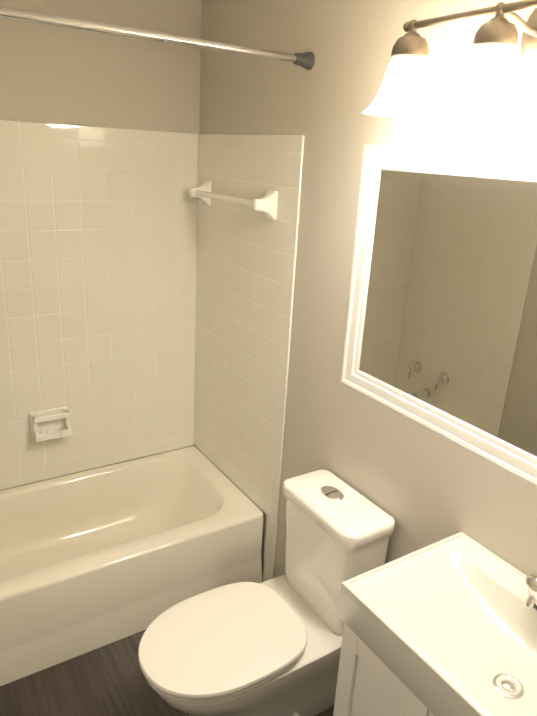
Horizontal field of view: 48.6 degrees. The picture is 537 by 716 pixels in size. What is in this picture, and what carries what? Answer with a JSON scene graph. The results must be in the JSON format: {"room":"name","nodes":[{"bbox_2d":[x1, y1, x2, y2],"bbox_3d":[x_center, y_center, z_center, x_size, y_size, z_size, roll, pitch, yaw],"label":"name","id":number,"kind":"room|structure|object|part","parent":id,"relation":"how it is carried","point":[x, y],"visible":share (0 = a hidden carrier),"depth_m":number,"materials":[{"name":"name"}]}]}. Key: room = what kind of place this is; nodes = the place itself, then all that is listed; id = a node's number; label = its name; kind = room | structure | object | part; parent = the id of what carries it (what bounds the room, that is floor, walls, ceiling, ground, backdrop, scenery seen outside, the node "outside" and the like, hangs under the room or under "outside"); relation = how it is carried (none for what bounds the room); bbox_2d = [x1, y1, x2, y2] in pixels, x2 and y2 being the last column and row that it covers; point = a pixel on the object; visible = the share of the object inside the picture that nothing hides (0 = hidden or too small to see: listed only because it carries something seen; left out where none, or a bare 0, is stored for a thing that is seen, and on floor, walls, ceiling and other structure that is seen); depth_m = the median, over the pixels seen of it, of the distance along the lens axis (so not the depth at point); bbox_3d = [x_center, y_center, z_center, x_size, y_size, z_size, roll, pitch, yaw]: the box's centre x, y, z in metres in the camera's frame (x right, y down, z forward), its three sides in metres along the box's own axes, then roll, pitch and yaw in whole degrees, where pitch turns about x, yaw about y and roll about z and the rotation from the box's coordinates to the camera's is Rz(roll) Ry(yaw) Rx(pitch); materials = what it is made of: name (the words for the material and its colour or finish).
{"room":"bathroom","nodes":[
{"label":"bathroom","id":0,"kind":"room"},
{"bbox_2d":[0,0,200,490],"bbox_3d":[-0.968,-0.279,2.492,1.420,2.400,0.120,-9,23,-31],"label":"wall","id":1,"kind":"structure","parent":0,"point":[51,74],"depth_m":2.31,"materials":[{"name":"paint"}]},
{"bbox_2d":[0,120,197,489],"bbox_3d":[-0.939,-0.169,2.473,1.404,1.517,0.008,-9,23,-31],"label":"wall tile","id":2,"kind":"structure","parent":1,"relation":"attached to","point":[98,241],"depth_m":2.56,"materials":[{"name":"tile"}]},
{"bbox_2d":[29,406,71,441],"bbox_3d":[-0.945,0.290,2.591,0.162,0.116,0.078,-9,23,-31],"label":"soap dish","id":3,"kind":"object","parent":2,"relation":"attached to","point":[49,424],"visible":1,"depth_m":2.59,"materials":[{"name":"white ceramic"}]},
{"bbox_2d":[0,579,333,715],"bbox_3d":[-0.097,1.424,1.522,1.660,0.080,3.620,-9,23,-31],"label":"floor","id":4,"kind":"structure","parent":0,"point":[108,680],"depth_m":2.07,"materials":[{"name":"brown wood"}]},
{"bbox_2d":[0,446,263,685],"bbox_3d":[-0.794,0.820,2.494,1.402,0.345,0.715,-9,23,-31],"label":"bathtub","id":5,"kind":"object","parent":4,"relation":"on","point":[93,559],"visible":1,"depth_m":2.50,"materials":[{"name":"beige ceramic"}]},
{"bbox_2d":[138,469,394,715],"bbox_3d":[-0.037,0.847,1.891,0.763,0.771,0.387,-9,23,-31],"label":"toilet","id":6,"kind":"object","parent":4,"relation":"on","point":[271,647],"visible":0.92,"depth_m":1.84,"materials":[{"name":"white ceramic"}]},
{"bbox_2d":[333,532,536,715],"bbox_3d":[0.475,0.941,1.410,0.439,0.967,0.570,-9,23,-31],"label":"bathroom vanity","id":7,"kind":"object","parent":4,"relation":"on","point":[447,626],"visible":1,"depth_m":1.37,"materials":[{"name":"white ceramic"}]},
{"bbox_3d":[0.320,1.027,1.337,0.018,0.645,0.548,-9,23,-31],"label":"door","id":8,"kind":"part","parent":7,"relation":"part of","materials":[{"name":"white wood"}]},
{"bbox_2d":[525,571,536,608],"bbox_3d":[0.624,0.524,1.356,0.096,0.130,0.058,-9,23,-31],"label":"faucet","id":9,"kind":"object","parent":7,"relation":"on","point":[531,579],"depth_m":1.34,"materials":[{"name":"silver metal"}]},
{"bbox_2d":[195,0,536,578],"bbox_3d":[0.619,0.152,1.516,0.120,2.400,3.620,-9,23,-31],"label":"wall","id":10,"kind":"structure","parent":0,"point":[423,487],"depth_m":1.86,"materials":[{"name":"paint"}]},
{"bbox_2d":[194,134,303,581],"bbox_3d":[-0.143,0.019,2.590,0.008,1.863,0.790,-9,23,-31],"label":"wall tile","id":11,"kind":"structure","parent":10,"relation":"attached to","point":[245,266],"depth_m":2.46,"materials":[{"name":"tile"}]},
{"bbox_2d":[190,180,277,219],"bbox_3d":[-0.160,-0.635,2.364,0.081,0.104,0.588,-9,23,-31],"label":"towel rail","id":12,"kind":"object","parent":11,"relation":"attached to","point":[266,204],"visible":1,"depth_m":2.21,"materials":[{"name":"white ceramic"}]},
{"bbox_2d":[340,145,536,487],"bbox_3d":[0.508,-0.129,1.481,0.026,0.740,0.915,-9,23,-31],"label":"mirror","id":13,"kind":"object","parent":10,"relation":"attached to","point":[440,339],"visible":0.94,"depth_m":1.54,"materials":[{"name":"white mirror"}]},
{"bbox_2d":[363,0,536,117],"bbox_3d":[0.474,-0.615,1.194,0.254,0.233,0.652,-9,23,-31],"label":"sconce","id":14,"kind":"object","parent":10,"relation":"attached to","point":[488,84],"visible":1,"depth_m":1.21,"materials":[{"name":"white glass"}]},
{"bbox_3d":[0.444,-0.562,1.194,0.188,0.130,0.652,-9,23,-31],"label":"lamp shade","id":15,"kind":"part","parent":14,"relation":"part of","materials":[{"name":"white glass"}]},
{"bbox_3d":[-0.679,0.358,0.713,0.120,2.400,3.620,-9,23,-31],"label":"wall","id":16,"kind":"structure","parent":0,"visible":0},
{"bbox_2d":[0,6,314,69],"bbox_3d":[-0.465,-0.855,1.532,1.418,0.052,0.052,-9,23,-31],"label":"shower curtain rod","id":17,"kind":"object","parent":16,"relation":"attached to","point":[306,60],"visible":1,"depth_m":1.60,"materials":[{"name":"silver metal"}]}
]}

